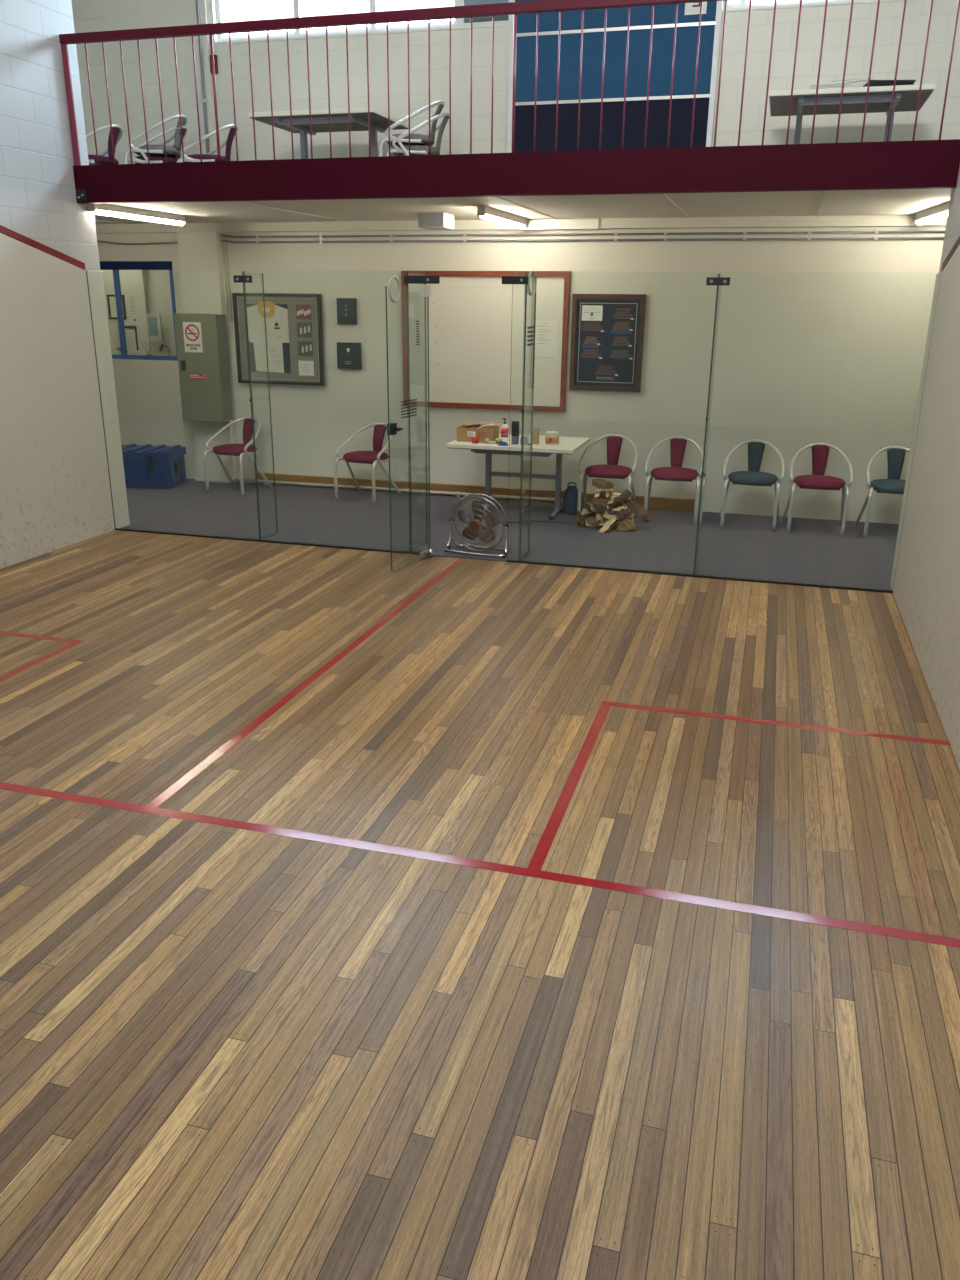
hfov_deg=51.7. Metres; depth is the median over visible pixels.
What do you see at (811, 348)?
wall
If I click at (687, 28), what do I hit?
window
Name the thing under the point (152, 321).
print
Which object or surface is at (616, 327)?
picture
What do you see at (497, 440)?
tin
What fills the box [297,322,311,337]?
photograph
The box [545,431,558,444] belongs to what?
plastic tub
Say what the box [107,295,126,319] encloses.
picture frame
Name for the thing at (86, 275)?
trim
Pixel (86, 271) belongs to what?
glass wall
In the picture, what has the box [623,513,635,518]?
log
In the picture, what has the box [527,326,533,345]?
sticker
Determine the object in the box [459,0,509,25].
window
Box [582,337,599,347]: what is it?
picture
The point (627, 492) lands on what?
log
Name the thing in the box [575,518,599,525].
log
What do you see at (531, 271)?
ring
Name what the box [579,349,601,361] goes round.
picture
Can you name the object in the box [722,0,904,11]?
window
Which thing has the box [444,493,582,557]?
floor fan
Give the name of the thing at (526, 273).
glass fin
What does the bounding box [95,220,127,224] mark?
trim
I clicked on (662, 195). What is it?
trim
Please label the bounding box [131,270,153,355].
column
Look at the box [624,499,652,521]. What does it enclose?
log
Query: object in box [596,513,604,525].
log
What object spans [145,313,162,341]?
certificate
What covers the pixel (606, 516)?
log
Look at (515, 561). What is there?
trim
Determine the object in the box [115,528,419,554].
trim
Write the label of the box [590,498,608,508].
log
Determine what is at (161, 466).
crate
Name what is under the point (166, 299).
notice
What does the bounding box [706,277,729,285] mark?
fitting
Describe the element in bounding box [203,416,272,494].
tub chair
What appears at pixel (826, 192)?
trim
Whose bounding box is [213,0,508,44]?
window
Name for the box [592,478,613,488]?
log
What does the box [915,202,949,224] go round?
ceiling light
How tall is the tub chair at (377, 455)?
0.745 m
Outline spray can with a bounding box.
[511,421,519,443]
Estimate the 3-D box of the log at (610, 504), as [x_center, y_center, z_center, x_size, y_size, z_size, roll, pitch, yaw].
[1.180,-1.218,8.858,0.155,0.066,0.067,-7,21,-22]
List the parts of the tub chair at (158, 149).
leg, leg, seat, seat, backrest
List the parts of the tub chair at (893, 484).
leg, leg, seat, backrest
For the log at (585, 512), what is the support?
on the log at (579, 516)
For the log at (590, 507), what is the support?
on the log
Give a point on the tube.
(535, 437)
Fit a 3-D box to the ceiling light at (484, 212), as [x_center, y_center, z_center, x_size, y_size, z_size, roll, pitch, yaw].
[0.203,-3.649,8.564,0.064,0.088,1.334,6,20,16]
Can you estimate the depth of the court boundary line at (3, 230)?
7.48 m
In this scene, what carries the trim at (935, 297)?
attached to the wall at (952, 231)
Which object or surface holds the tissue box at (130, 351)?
on the ledge
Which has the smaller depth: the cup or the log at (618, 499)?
the log at (618, 499)
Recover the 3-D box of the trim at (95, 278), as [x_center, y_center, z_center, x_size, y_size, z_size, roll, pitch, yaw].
[-3.161,-2.008,8.434,0.012,2.130,0.205,6,20,15]
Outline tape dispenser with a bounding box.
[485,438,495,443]
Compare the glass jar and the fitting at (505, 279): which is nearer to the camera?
the fitting at (505, 279)
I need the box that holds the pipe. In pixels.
[234,478,562,503]
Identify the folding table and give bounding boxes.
[248,107,408,158]
[446,433,590,519]
[769,84,935,143]
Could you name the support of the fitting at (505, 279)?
attached to the glass wall at (86, 271)
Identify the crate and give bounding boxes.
[121,443,185,488]
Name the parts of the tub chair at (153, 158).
leg, seat, backrest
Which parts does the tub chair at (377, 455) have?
leg, leg, seat, backrest, leg, leg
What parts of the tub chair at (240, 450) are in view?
leg, leg, seat, leg, backrest, leg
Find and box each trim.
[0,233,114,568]
[86,275,114,525]
[87,271,129,527]
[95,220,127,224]
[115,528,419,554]
[233,201,346,221]
[494,197,556,219]
[507,560,892,592]
[660,194,689,217]
[816,191,829,216]
[890,273,940,590]
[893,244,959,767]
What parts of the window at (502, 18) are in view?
louvre blade, louvre blade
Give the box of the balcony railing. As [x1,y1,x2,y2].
[59,0,959,165]
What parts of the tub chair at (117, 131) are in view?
seat, seat, backrest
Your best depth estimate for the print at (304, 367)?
10.33 m
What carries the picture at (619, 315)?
on the display board at (607, 330)
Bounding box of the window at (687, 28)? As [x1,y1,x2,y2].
[507,0,722,152]
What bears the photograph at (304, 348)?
attached to the notice board at (294, 326)
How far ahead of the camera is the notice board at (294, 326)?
10.30 m
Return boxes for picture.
[109,297,123,316]
[147,315,159,339]
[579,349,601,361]
[580,323,603,334]
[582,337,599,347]
[594,366,617,378]
[608,350,631,362]
[610,337,631,349]
[611,322,632,333]
[612,308,633,322]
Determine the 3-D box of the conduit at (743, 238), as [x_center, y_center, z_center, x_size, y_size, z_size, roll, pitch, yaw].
[0.737,-3.745,9.255,7.071,0.044,0.037,6,20,15]
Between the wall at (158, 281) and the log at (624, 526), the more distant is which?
the wall at (158, 281)
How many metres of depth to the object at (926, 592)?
5.62 m
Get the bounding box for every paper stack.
[134,350,142,354]
[807,83,852,88]
[828,78,874,86]
[863,80,915,86]
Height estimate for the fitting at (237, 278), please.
0.052 m
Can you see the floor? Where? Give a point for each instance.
(227, 1053)
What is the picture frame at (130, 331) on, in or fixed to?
attached to the wall at (158, 281)
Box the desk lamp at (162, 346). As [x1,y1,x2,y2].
[159,344,169,355]
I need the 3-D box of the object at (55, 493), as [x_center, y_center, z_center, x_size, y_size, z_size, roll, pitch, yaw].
[-4.537,-1.616,3.499,0.012,4.570,9.744,6,20,15]
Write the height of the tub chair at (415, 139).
0.745 m
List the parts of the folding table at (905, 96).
leg, rail, leg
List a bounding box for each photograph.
[296,304,311,318]
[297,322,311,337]
[297,341,312,355]
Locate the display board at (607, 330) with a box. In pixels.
[569,294,645,391]
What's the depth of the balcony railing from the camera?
6.77 m
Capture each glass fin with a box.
[243,272,277,539]
[407,273,426,551]
[519,273,536,560]
[693,274,721,574]
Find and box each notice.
[128,293,135,325]
[162,295,172,314]
[535,320,557,358]
[685,2,706,14]
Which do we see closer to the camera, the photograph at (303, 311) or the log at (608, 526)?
the log at (608, 526)
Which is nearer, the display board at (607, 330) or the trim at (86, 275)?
the trim at (86, 275)
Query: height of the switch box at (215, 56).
0.160 m
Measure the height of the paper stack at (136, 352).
0.075 m
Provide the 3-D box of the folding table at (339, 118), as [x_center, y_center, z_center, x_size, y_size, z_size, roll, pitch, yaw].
[-1.333,-4.318,8.943,1.170,0.702,0.880,6,20,15]
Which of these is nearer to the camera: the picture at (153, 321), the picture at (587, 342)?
the picture at (587, 342)
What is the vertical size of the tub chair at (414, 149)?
0.745 m
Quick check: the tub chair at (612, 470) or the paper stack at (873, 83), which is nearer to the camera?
the paper stack at (873, 83)
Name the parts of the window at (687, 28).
frame, panel, panel, panel, frame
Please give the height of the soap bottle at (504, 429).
0.213 m
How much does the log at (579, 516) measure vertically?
0.135 m
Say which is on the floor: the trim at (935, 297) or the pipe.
the pipe
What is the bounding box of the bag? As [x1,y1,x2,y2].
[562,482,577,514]
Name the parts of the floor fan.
blade, blade, blade, blade, blade, power cord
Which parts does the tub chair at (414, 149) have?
leg, seat, seat, backrest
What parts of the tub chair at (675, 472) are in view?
leg, leg, seat, backrest, leg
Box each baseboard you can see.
[195,478,234,482]
[257,472,694,511]
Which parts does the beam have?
plate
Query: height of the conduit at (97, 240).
0.062 m
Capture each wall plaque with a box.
[337,298,356,323]
[337,342,361,368]
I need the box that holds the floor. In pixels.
[0,478,959,1279]
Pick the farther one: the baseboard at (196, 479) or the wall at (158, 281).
the wall at (158, 281)
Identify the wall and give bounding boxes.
[0,0,99,270]
[71,0,959,523]
[86,271,940,589]
[100,270,175,355]
[939,136,959,272]
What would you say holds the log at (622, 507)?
on the log
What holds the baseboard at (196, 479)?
attached to the pillar at (200, 257)
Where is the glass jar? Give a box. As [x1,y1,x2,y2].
[520,436,527,444]
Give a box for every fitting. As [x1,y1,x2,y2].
[233,275,251,282]
[404,276,439,283]
[502,276,527,283]
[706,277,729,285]
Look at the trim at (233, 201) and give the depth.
8.51 m
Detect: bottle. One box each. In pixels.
[501,418,508,441]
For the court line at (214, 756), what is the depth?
5.01 m
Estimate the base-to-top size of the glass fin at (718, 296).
2.106 m
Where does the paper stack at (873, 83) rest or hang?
on the folding table at (905, 96)
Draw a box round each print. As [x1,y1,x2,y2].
[148,317,157,335]
[301,364,309,371]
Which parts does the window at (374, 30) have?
sill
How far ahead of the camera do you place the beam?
6.80 m
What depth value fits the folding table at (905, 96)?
7.51 m
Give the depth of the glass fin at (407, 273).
7.81 m
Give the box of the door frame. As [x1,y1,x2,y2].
[433,555,506,561]
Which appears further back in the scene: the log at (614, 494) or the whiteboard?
the whiteboard
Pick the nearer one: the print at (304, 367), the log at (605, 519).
the log at (605, 519)
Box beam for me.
[73,139,959,203]
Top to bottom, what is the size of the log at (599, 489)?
0.075 m
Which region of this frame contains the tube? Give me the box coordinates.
[532,427,538,443]
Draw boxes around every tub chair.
[86,124,122,164]
[124,114,187,163]
[128,126,186,163]
[177,124,237,162]
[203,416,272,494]
[334,423,402,504]
[379,101,444,156]
[386,112,448,155]
[577,434,637,512]
[643,436,702,524]
[719,439,784,530]
[781,443,852,535]
[854,446,909,537]
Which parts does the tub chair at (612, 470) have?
leg, leg, seat, backrest, leg, leg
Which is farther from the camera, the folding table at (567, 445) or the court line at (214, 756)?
the folding table at (567, 445)
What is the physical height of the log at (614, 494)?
0.075 m
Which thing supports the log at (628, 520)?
on the log at (624, 526)
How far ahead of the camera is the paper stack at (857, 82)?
7.55 m
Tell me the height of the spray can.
0.203 m
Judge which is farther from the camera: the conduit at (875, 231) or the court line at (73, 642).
the conduit at (875, 231)
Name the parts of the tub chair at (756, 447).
leg, leg, seat, backrest, leg, leg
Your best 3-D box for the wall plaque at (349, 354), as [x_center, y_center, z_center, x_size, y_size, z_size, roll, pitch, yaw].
[-1.342,-2.919,10.166,0.256,0.262,0.049,6,20,15]
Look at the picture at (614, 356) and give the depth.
9.43 m
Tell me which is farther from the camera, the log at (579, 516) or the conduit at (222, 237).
the conduit at (222, 237)
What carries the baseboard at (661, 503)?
attached to the wall at (811, 348)
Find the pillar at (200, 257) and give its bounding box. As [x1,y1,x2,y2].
[177,232,236,481]
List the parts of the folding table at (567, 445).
leg, rail, leg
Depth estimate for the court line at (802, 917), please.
3.56 m
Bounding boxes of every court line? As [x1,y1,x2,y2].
[0,631,82,681]
[0,782,959,947]
[146,558,464,807]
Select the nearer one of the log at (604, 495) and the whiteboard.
the log at (604, 495)
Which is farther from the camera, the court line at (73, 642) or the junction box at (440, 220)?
the junction box at (440, 220)
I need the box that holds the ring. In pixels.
[528,270,534,295]
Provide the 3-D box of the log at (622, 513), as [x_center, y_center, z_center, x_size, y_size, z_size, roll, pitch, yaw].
[1.282,-1.125,8.836,0.129,0.097,0.070,-2,19,-7]
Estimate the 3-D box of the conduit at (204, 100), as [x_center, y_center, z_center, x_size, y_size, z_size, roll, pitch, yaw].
[-2.709,-5.911,9.541,0.050,3.300,0.034,6,20,15]
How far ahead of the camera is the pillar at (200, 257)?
10.35 m
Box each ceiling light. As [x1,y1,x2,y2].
[87,204,185,225]
[477,206,525,228]
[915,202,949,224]
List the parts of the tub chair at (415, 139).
leg, leg, seat, seat, backrest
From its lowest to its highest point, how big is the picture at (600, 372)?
0.122 m
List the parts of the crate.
lid, handle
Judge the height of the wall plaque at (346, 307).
0.250 m
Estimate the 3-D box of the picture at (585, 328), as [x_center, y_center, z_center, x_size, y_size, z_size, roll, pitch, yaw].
[1.065,-2.962,9.421,0.232,0.114,0.002,6,20,15]
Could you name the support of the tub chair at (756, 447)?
on the floor
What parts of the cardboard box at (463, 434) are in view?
packing strip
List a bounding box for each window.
[99,261,177,360]
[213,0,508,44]
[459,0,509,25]
[507,0,722,152]
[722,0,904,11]
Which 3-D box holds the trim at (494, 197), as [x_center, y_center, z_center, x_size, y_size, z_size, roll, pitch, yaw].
[0.379,-3.521,8.070,0.024,0.008,2.330,6,20,15]
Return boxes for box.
[127,346,134,354]
[210,55,217,73]
[418,212,453,229]
[457,422,499,442]
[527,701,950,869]
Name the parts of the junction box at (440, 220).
plate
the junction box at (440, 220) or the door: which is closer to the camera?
the door
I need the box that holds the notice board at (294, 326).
[232,293,324,385]
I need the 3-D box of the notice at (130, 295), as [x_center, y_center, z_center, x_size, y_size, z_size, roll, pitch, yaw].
[-4.398,-4.119,12.583,0.110,0.560,0.006,6,20,15]
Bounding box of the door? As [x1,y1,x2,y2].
[385,276,434,571]
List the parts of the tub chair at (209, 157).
leg, seat, backrest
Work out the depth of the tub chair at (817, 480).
8.81 m
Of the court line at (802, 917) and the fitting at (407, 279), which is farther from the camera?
the fitting at (407, 279)
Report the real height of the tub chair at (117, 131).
0.745 m
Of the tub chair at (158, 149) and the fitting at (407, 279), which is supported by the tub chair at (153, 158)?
the tub chair at (158, 149)
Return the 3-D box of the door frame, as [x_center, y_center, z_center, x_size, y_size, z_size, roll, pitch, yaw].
[-0.102,-0.648,7.838,0.657,0.004,0.012,6,20,15]
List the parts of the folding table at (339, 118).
leg, rail, leg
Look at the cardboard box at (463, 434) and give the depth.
9.08 m
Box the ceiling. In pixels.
[94,188,951,223]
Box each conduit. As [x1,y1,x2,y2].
[97,240,177,244]
[195,0,209,152]
[220,230,944,237]
[221,237,943,243]
[222,237,231,320]
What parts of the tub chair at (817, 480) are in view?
leg, leg, seat, backrest, leg, leg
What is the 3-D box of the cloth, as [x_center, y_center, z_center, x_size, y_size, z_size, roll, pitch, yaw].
[0.212,-1.763,8.892,0.099,0.038,0.072,6,20,15]
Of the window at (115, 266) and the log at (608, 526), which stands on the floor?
the log at (608, 526)
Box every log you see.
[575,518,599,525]
[576,511,585,526]
[581,508,590,516]
[586,502,594,511]
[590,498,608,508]
[590,518,608,526]
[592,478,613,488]
[595,486,612,492]
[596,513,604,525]
[599,518,616,532]
[600,490,608,499]
[603,514,618,519]
[607,501,616,506]
[610,492,619,498]
[610,496,627,502]
[612,506,625,511]
[613,489,631,507]
[616,508,629,518]
[617,520,636,531]
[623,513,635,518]
[623,517,635,526]
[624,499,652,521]
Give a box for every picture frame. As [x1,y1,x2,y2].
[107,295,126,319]
[125,326,138,349]
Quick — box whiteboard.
[401,271,569,411]
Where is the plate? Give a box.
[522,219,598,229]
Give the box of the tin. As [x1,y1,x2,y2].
[495,438,501,443]
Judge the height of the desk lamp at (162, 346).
0.155 m
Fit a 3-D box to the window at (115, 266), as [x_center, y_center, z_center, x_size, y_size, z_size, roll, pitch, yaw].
[-4.402,-3.633,10.907,2.420,1.010,0.040,6,20,15]
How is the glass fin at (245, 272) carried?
on the floor
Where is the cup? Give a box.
[471,437,478,442]
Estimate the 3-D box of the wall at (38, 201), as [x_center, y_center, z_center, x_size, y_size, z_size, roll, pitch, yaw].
[-4.630,-2.379,3.271,0.200,6.240,10.150,6,20,15]
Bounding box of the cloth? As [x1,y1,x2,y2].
[498,442,508,445]
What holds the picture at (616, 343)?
on the display board at (607, 330)
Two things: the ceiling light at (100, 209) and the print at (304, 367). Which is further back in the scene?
the print at (304, 367)
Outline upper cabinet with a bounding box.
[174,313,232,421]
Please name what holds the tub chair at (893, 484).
on the floor
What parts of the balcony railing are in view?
post, post, rail, post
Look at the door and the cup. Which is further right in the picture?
the cup
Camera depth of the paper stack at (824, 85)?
7.40 m
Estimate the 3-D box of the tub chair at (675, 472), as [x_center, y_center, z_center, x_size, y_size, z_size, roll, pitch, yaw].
[1.819,-1.500,9.261,0.552,0.745,0.543,5,20,13]
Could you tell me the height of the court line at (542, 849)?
0.001 m
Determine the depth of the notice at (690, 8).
8.35 m
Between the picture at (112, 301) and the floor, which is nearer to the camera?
the floor
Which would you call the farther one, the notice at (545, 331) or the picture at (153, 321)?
the picture at (153, 321)

